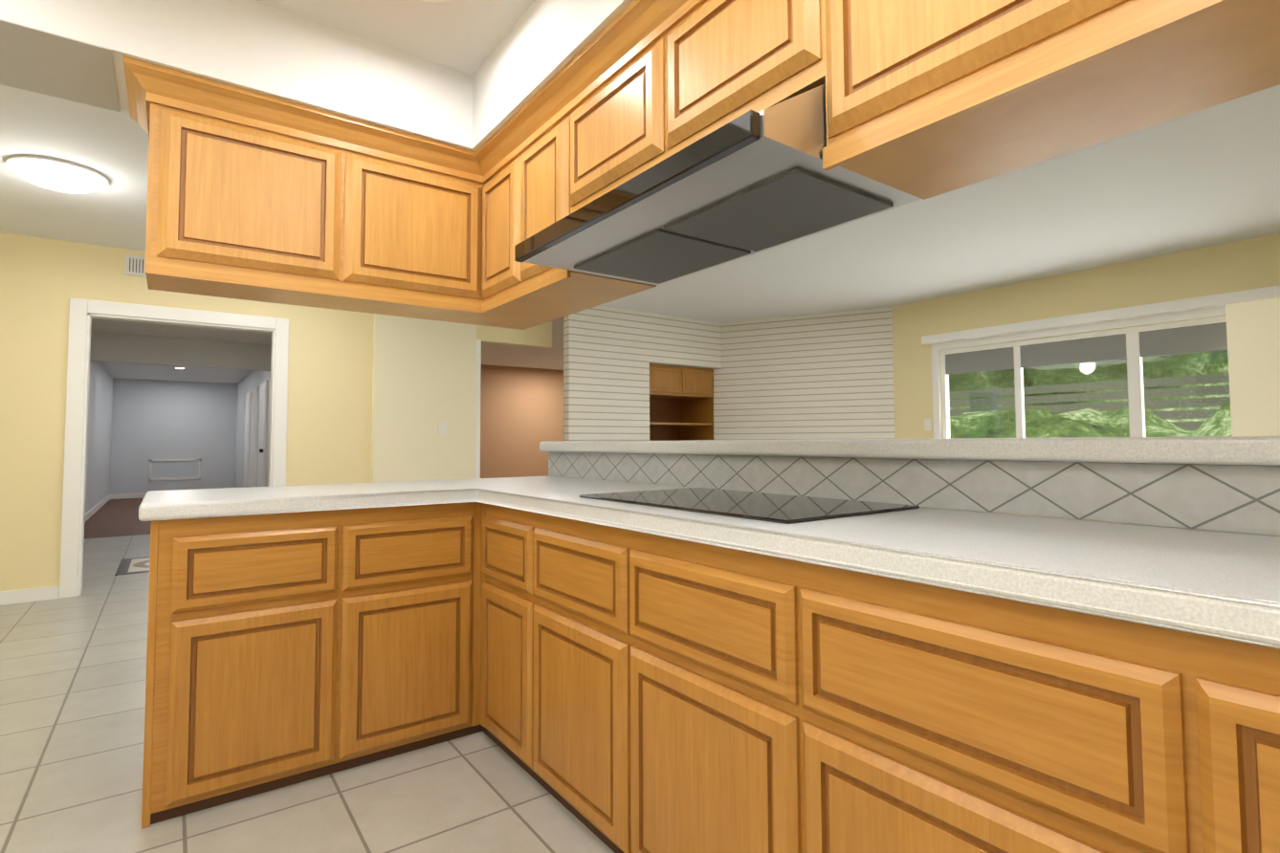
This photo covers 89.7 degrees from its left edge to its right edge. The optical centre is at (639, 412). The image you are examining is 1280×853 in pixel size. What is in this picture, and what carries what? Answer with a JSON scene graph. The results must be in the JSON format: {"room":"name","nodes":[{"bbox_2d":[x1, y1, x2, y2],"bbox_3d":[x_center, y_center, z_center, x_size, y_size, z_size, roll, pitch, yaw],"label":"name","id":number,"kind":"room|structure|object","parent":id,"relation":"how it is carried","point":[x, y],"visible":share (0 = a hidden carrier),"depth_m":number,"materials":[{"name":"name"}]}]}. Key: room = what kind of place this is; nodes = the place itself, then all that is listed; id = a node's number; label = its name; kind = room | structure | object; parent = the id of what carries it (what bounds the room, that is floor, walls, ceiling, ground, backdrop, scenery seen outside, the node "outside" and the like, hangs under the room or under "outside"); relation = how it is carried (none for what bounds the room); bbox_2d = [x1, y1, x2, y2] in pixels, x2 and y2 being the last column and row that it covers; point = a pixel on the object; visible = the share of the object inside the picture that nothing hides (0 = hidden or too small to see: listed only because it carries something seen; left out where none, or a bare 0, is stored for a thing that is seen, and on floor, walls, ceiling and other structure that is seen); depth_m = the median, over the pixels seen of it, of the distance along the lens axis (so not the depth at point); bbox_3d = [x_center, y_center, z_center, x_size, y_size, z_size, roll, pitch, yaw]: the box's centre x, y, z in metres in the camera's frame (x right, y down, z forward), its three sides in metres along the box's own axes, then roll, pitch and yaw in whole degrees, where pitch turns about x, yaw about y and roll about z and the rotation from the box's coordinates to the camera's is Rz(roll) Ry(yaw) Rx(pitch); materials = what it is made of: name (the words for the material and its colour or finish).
{"room":"kitchen","nodes":[
{"label":"kitchen","id":0,"kind":"room"},
{"bbox_2d":[84,361,114,514],"bbox_3d":[-8.779,0.398,10.288,0.120,2.450,7.020,2,-3,-36],"label":"wall","id":1,"kind":"structure","parent":0,"point":[101,386],"depth_m":10.83,"materials":[{"name":"grey paint"}]},
{"bbox_2d":[84,494,110,522],"bbox_3d":[-8.684,1.571,10.225,0.015,0.100,6.900,2,-3,-36],"label":"baseboard","id":2,"kind":"structure","parent":1,"relation":"attached to","point":[94,510],"depth_m":10.55,"materials":[{"name":"white wood"}]},
{"bbox_2d":[84,498,151,539],"bbox_3d":[-7.951,1.685,10.816,2.400,0.080,7.000,2,-3,-36],"label":"floor","id":3,"kind":"structure","parent":0,"point":[114,518],"depth_m":9.21,"materials":[{"name":"brown wood"}]},
{"bbox_2d":[110,378,237,494],"bbox_3d":[-9.898,0.564,13.738,2.100,2.450,0.120,2,-3,-36],"label":"wall","id":4,"kind":"structure","parent":0,"point":[135,427],"depth_m":13.65,"materials":[{"name":"grey paint"}]},
{"bbox_2d":[110,492,146,499],"bbox_3d":[-9.844,1.735,13.634,2.100,0.100,0.015,2,-3,-36],"label":"baseboard","id":5,"kind":"structure","parent":4,"relation":"attached to","point":[120,496],"depth_m":13.17,"materials":[{"name":"white wood"}]},
{"bbox_2d":[148,459,201,481],"bbox_3d":[-9.850,1.216,13.654,0.900,0.440,0.020,2,-3,-36],"label":"trim","id":6,"kind":"structure","parent":4,"relation":"attached to","point":[150,460],"depth_m":13.64,"materials":[{"name":"white"}]},
{"bbox_2d":[89,331,271,373],"bbox_3d":[-5.839,-0.763,8.218,2.100,0.350,0.120,2,-3,-36],"label":"wall","id":7,"kind":"structure","parent":0,"point":[105,347],"depth_m":8.15,"materials":[{"name":"beige paint"}]},
{"bbox_2d":[90,317,271,383],"bbox_3d":[-6.906,-0.925,9.485,2.640,0.100,10.630,2,-3,-36],"label":"ceiling","id":8,"kind":"structure","parent":0,"point":[131,371],"depth_m":8.42,"materials":[{"name":"white paint"}]},
{"bbox_2d":[233,373,270,487],"bbox_3d":[-5.882,0.379,10.167,0.120,2.450,10.630,2,-3,-36],"label":"wall","id":9,"kind":"structure","parent":0,"point":[252,381],"depth_m":13.00,"materials":[{"name":"grey paint"}]},
{"bbox_2d":[243,391,250,487],"bbox_3d":[-7.298,0.664,11.963,0.040,2.060,0.800,2,-3,-36],"label":"door frame","id":10,"kind":"structure","parent":9,"relation":"attached to","point":[248,396],"depth_m":11.85,"materials":[{"name":"white wood"}]},
{"bbox_2d":[247,387,257,487],"bbox_3d":[-6.650,0.620,11.076,0.040,2.060,0.800,2,-3,-36],"label":"door frame","id":11,"kind":"structure","parent":9,"relation":"attached to","point":[253,466],"depth_m":11.04,"materials":[{"name":"white wood"}]},
{"bbox_2d":[254,380,268,486],"bbox_3d":[-5.890,0.567,10.022,0.055,2.060,0.900,2,-3,-36],"label":"door","id":12,"kind":"structure","parent":9,"relation":"attached to","point":[261,425],"depth_m":9.89,"materials":[{"name":"white wood"}]},
{"bbox_2d":[0,232,551,596],"bbox_3d":[-3.037,0.076,5.568,5.090,2.600,0.170,2,-3,-36],"label":"wall","id":13,"kind":"structure","parent":0,"point":[373,398],"depth_m":5.59,"materials":[{"name":"beige paint"}]},
{"bbox_2d":[0,585,59,605],"bbox_3d":[-1.288,1.175,2.366,4.200,0.090,7.070,2,-3,-36],"label":"baseboard","id":14,"kind":"structure","parent":13,"relation":"attached to","point":[11,597],"depth_m":4.53,"materials":[{"name":"white wood"}]},
{"bbox_2d":[124,254,146,276],"bbox_3d":[-3.809,-1.127,5.013,0.317,0.152,0.012,2,-3,-36],"label":"air vent","id":15,"kind":"object","parent":13,"relation":"in","point":[134,265],"visible":0.4,"depth_m":4.95,"materials":[{"name":"grey metal"}]},
{"bbox_2d":[58,297,288,598],"bbox_3d":[-3.637,0.269,5.139,1.425,2.180,0.140,2,-3,-36],"label":"door frame","id":16,"kind":"structure","parent":13,"relation":"attached to","point":[71,566],"depth_m":4.78,"materials":[{"name":"white wood"}]},
{"bbox_2d":[438,421,446,434],"bbox_3d":[-1.924,0.156,6.266,0.080,0.120,0.008,2,-3,-36],"label":"light switch","id":17,"kind":"object","parent":13,"relation":"attached to","point":[442,428],"visible":1,"depth_m":6.26,"materials":[{"name":"white plastic"}]},
{"bbox_2d":[475,339,481,478],"bbox_3d":[-1.680,0.340,6.544,0.045,2.150,0.172,2,-3,-36],"label":"trim","id":18,"kind":"structure","parent":13,"relation":"attached to","point":[477,425],"depth_m":6.49,"materials":[{"name":"white wood"}]},
{"bbox_2d":[0,534,614,852],"bbox_3d":[-0.741,1.381,5.004,8.400,0.080,10.900,2,-3,-36],"label":"floor","id":19,"kind":"structure","parent":0,"point":[73,673],"depth_m":2.09,"materials":[{"name":"beige tile"}]},
{"bbox_2d":[114,556,149,575],"bbox_3d":[-4.298,1.406,6.099,1.000,0.004,0.940,2,-3,-36],"label":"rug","id":20,"kind":"object","parent":19,"relation":"on","point":[133,565],"visible":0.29,"depth_m":5.80,"materials":[{"name":"beige fabric"}]},
{"bbox_2d":[141,509,348,829],"bbox_3d":[-1.395,0.775,2.253,0.516,0.880,0.623,2,-3,-36],"label":"base cabinet","id":21,"kind":"object","parent":19,"relation":"on","point":[247,616],"depth_m":1.99,"materials":[{"name":"brown wood"}]},
{"bbox_2d":[138,480,467,521],"bbox_3d":[-1.230,0.315,2.401,0.990,0.050,0.668,2,-3,-36],"label":"countertop","id":22,"kind":"structure","parent":21,"relation":"on","point":[179,504],"depth_m":2.19,"materials":[{"name":"white stone"}]},
{"bbox_2d":[344,502,470,770],"bbox_3d":[-0.982,0.787,2.553,0.504,0.880,0.621,2,-3,-36],"label":"base cabinet","id":23,"kind":"object","parent":19,"relation":"on","point":[408,627],"depth_m":2.29,"materials":[{"name":"brown wood"}]},
{"bbox_2d":[474,502,528,772],"bbox_3d":[-0.245,0.778,2.449,0.635,0.880,0.458,2,-3,-36],"label":"base cabinet","id":24,"kind":"object","parent":19,"relation":"on","point":[500,533],"depth_m":2.27,"materials":[{"name":"brown wood"}]},
{"bbox_2d":[528,511,616,852],"bbox_3d":[0.054,0.759,2.050,0.621,0.880,0.539,2,-3,-36],"label":"base cabinet","id":25,"kind":"object","parent":19,"relation":"on","point":[614,690],"depth_m":1.87,"materials":[{"name":"brown wood"}]},
{"bbox_2d":[616,528,784,852],"bbox_3d":[0.377,0.736,1.608,0.621,0.880,0.558,2,-3,-36],"label":"base cabinet","id":26,"kind":"object","parent":19,"relation":"on","point":[700,683],"depth_m":1.43,"materials":[{"name":"brown wood"}]},
{"bbox_2d":[448,476,1279,649],"bbox_3d":[0.371,0.271,1.620,0.678,0.050,3.818,2,-3,-36],"label":"countertop","id":27,"kind":"structure","parent":26,"relation":"on","point":[1221,584],"depth_m":1.04,"materials":[{"name":"white stone"}]},
{"bbox_2d":[579,487,919,524],"bbox_3d":[0.260,0.253,1.832,0.500,0.008,0.850,2,-3,-36],"label":"cooktop","id":28,"kind":"object","parent":27,"relation":"in","point":[785,509],"visible":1,"depth_m":1.69,"materials":[{"name":"black glass"}]},
{"bbox_2d":[780,557,1170,852],"bbox_3d":[0.713,0.713,1.147,0.621,0.880,0.582,2,-3,-36],"label":"base cabinet","id":29,"kind":"object","parent":19,"relation":"on","point":[919,717],"depth_m":0.96,"materials":[{"name":"brown wood"}]},
{"bbox_2d":[1159,627,1279,852],"bbox_3d":[1.050,0.690,0.685,0.621,0.880,0.563,2,-3,-36],"label":"base cabinet","id":30,"kind":"object","parent":19,"relation":"on","point":[1222,696],"depth_m":0.72,"materials":[{"name":"brown wood"}]},
{"bbox_2d":[0,0,633,152],"bbox_3d":[-0.729,-1.269,0.710,3.040,0.387,3.540,2,-3,-36],"label":"soffit","id":31,"kind":"structure","parent":0,"point":[76,51],"depth_m":2.02,"materials":[{"name":"white paint"}]},
{"bbox_2d":[255,0,534,75],"bbox_3d":[-0.775,-1.426,0.424,2.620,0.100,3.120,2,-3,-36],"label":"ceiling","id":32,"kind":"structure","parent":0,"point":[467,36],"depth_m":2.14,"materials":[{"name":"white paint"}]},
{"bbox_2d":[420,0,447,2],"bbox_3d":[-0.646,-1.300,1.927,0.210,0.013,0.210,2,-3,-36],"label":"recessed light","id":33,"kind":"object","parent":32,"relation":"in","point":[435,1],"visible":1,"depth_m":2.02,"materials":[{"name":"white"}]},
{"bbox_2d":[480,364,563,478],"bbox_3d":[-2.751,0.399,12.519,7.890,2.600,0.120,2,-3,-36],"label":"wall","id":34,"kind":"structure","parent":0,"point":[521,413],"depth_m":12.71,"materials":[{"name":"brown paint"}]},
{"bbox_2d":[0,84,1279,370],"bbox_3d":[-0.343,-1.265,6.604,10.800,0.150,12.800,2,-3,-36],"label":"ceiling","id":35,"kind":"structure","parent":0,"point":[1209,176],"depth_m":4.33,"materials":[{"name":"white paint"}]},
{"bbox_2d":[5,154,109,193],"bbox_3d":[-3.185,-1.274,3.530,0.420,0.091,0.420,2,-3,-36],"label":"light","id":36,"kind":"object","parent":35,"relation":"attached to","point":[56,174],"visible":1,"depth_m":3.44,"materials":[{"name":"white"}]},
{"bbox_2d":[563,305,721,441],"bbox_3d":[-0.100,0.163,7.725,2.186,2.600,0.800,2,-3,-36],"label":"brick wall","id":37,"kind":"structure","parent":0,"point":[610,354],"depth_m":7.17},
{"bbox_2d":[649,363,713,441],"bbox_3d":[0.309,0.467,8.055,1.083,2.020,0.706,2,-3,-36],"label":"shelf niche","id":38,"kind":"object","parent":37,"relation":"in","point":[681,403],"visible":0.31,"depth_m":8.16,"materials":[{"name":"brown wood"}]},
{"bbox_2d":[713,307,894,440],"bbox_3d":[1.989,0.157,7.814,2.140,2.600,0.535,-2,-3,27],"label":"brick wall","id":39,"kind":"structure","parent":0,"point":[818,376],"depth_m":7.59,"materials":[{"name":"white"}]},
{"bbox_2d":[551,451,1278,536],"bbox_3d":[0.724,0.659,1.858,0.170,1.054,3.818,2,-3,-36],"label":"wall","id":40,"kind":"structure","parent":0,"point":[1000,513],"depth_m":1.47,"materials":[{"name":"grey tile"}]},
{"bbox_2d":[539,436,1279,465],"bbox_3d":[0.798,0.108,1.952,0.485,0.052,3.838,2,-3,-36],"label":"bar","id":41,"kind":"object","parent":40,"relation":"on","point":[1259,451],"visible":1,"depth_m":1.50,"materials":[{"name":"white stone"}]},
{"bbox_2d":[548,451,1279,536],"bbox_3d":[0.649,0.193,1.827,0.010,0.124,3.818,2,-3,-36],"label":"backsplash","id":42,"kind":"structure","parent":40,"relation":"attached to","point":[1244,499],"depth_m":1.53,"materials":[{"name":"tile"}]},
{"bbox_2d":[891,233,1279,439],"bbox_3d":[4.229,0.030,5.303,0.120,2.600,5.220,2,-3,-36],"label":"wall","id":43,"kind":"structure","parent":0,"point":[1244,265],"depth_m":5.82,"materials":[{"name":"beige paint"}]},
{"bbox_2d":[924,419,931,430],"bbox_3d":[3.049,0.130,6.810,0.008,0.120,0.080,2,-3,-36],"label":"light switch","id":44,"kind":"object","parent":43,"relation":"attached to","point":[927,424],"visible":1,"depth_m":6.81,"materials":[{"name":"white plastic"}]},
{"bbox_2d":[931,306,1231,439],"bbox_3d":[3.876,0.292,5.739,0.105,2.120,2.560,2,-3,-36],"label":"window","id":45,"kind":"structure","parent":43,"relation":"in","point":[1136,344],"depth_m":5.66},
{"bbox_2d":[921,285,1279,345],"bbox_3d":[4.250,-0.840,5.114,0.110,0.080,4.220,2,-3,-36],"label":"rail","id":46,"kind":"object","parent":43,"relation":"attached to","point":[1202,302],"visible":1,"depth_m":5.40,"materials":[{"name":"white"}]},
{"bbox_2d":[1225,297,1279,436],"bbox_3d":[4.652,0.215,4.493,0.010,2.090,0.780,2,-3,-36],"label":"blind panel","id":47,"kind":"object","parent":43,"relation":"hanging from","point":[1253,339],"visible":0.4,"depth_m":4.70,"materials":[{"name":"beige fabric"}]},
{"bbox_3d":[2.488,-0.175,0.735,8.320,2.600,0.120,2,-3,-36],"label":"wall","id":48,"kind":"structure","parent":0,"visible":0},
{"bbox_2d":[142,84,349,308],"bbox_3d":[-1.340,-0.677,2.198,0.536,0.525,0.354,2,-3,-36],"label":"upper cabinet","id":49,"kind":"object","parent":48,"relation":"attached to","point":[257,197],"depth_m":2.06,"materials":[{"name":"brown wood"}]},
{"bbox_2d":[333,137,486,323],"bbox_3d":[-0.919,-0.664,2.504,0.504,0.525,0.352,2,-3,-36],"label":"upper cabinet","id":50,"kind":"object","parent":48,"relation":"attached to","point":[414,217],"depth_m":2.37,"materials":[{"name":"brown wood"}]},
{"bbox_2d":[479,141,594,321],"bbox_3d":[-0.389,-0.668,2.486,0.352,0.525,0.346,2,-3,-36],"label":"upper cabinet","id":51,"kind":"object","parent":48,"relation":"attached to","point":[495,176],"depth_m":2.42,"materials":[{"name":"brown wood"}]},
{"bbox_2d":[509,95,656,307],"bbox_3d":[-0.188,-0.681,2.211,0.352,0.525,0.334,2,-3,-36],"label":"upper cabinet","id":52,"kind":"object","parent":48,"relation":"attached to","point":[537,153],"depth_m":2.16,"materials":[{"name":"brown wood"}]},
{"bbox_2d":[563,15,651,217],"bbox_3d":[0.050,-0.780,1.888,0.352,0.360,0.477,2,-3,-36],"label":"upper cabinet","id":53,"kind":"object","parent":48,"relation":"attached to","point":[607,111],"depth_m":1.78,"materials":[{"name":"brown wood"}]},
{"bbox_2d":[651,0,819,166],"bbox_3d":[0.331,-0.800,1.502,0.352,0.360,0.478,2,-3,-36],"label":"upper cabinet","id":54,"kind":"object","parent":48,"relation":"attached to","point":[714,62],"depth_m":1.42,"materials":[{"name":"brown wood"}]},
{"bbox_2d":[514,83,921,286],"bbox_3d":[0.124,-0.526,1.633,0.520,0.167,0.947,2,-3,-36],"label":"range hood","id":55,"kind":"object","parent":54,"relation":"attached to","point":[749,183],"visible":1,"depth_m":1.43,"materials":[{"name":"silver metal"}]},
{"bbox_2d":[804,0,1279,199],"bbox_3d":[0.688,-0.742,1.010,0.352,0.525,0.732,2,-3,-36],"label":"upper cabinet","id":56,"kind":"object","parent":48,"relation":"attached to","point":[925,99],"depth_m":1.00,"materials":[{"name":"brown wood"}]},
{"label":"outside","id":57,"kind":"structure","parent":0,"visible":0},
{"bbox_2d":[948,349,1230,432],"bbox_3d":[8.310,-1.514,9.089,0.100,8.000,18.000,2,-3,-36],"label":"trees","id":58,"kind":"object","parent":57,"point":[1163,361],"depth_m":10.24,"materials":[{"name":"green plant"}]},
{"bbox_3d":[6.110,1.477,7.334,5.380,0.080,18.000,2,-3,-36],"label":"ground","id":59,"kind":"structure","parent":0,"visible":0},
{"bbox_2d":[948,373,1230,430],"bbox_3d":[7.879,0.445,8.677,0.110,2.050,18.100,2,-3,-36],"label":"fence","id":60,"kind":"object","parent":59,"relation":"on","point":[1194,403],"depth_m":9.65,"materials":[{"name":"grey wood"}]},
{"bbox_2d":[949,401,1231,438],"bbox_3d":[6.059,0.694,6.777,3.344,1.969,8.938,2,-3,-36],"label":"shrubs","id":61,"kind":"object","parent":59,"relation":"on","point":[1010,432],"depth_m":7.53,"materials":[{"name":"green plant"}]}
]}

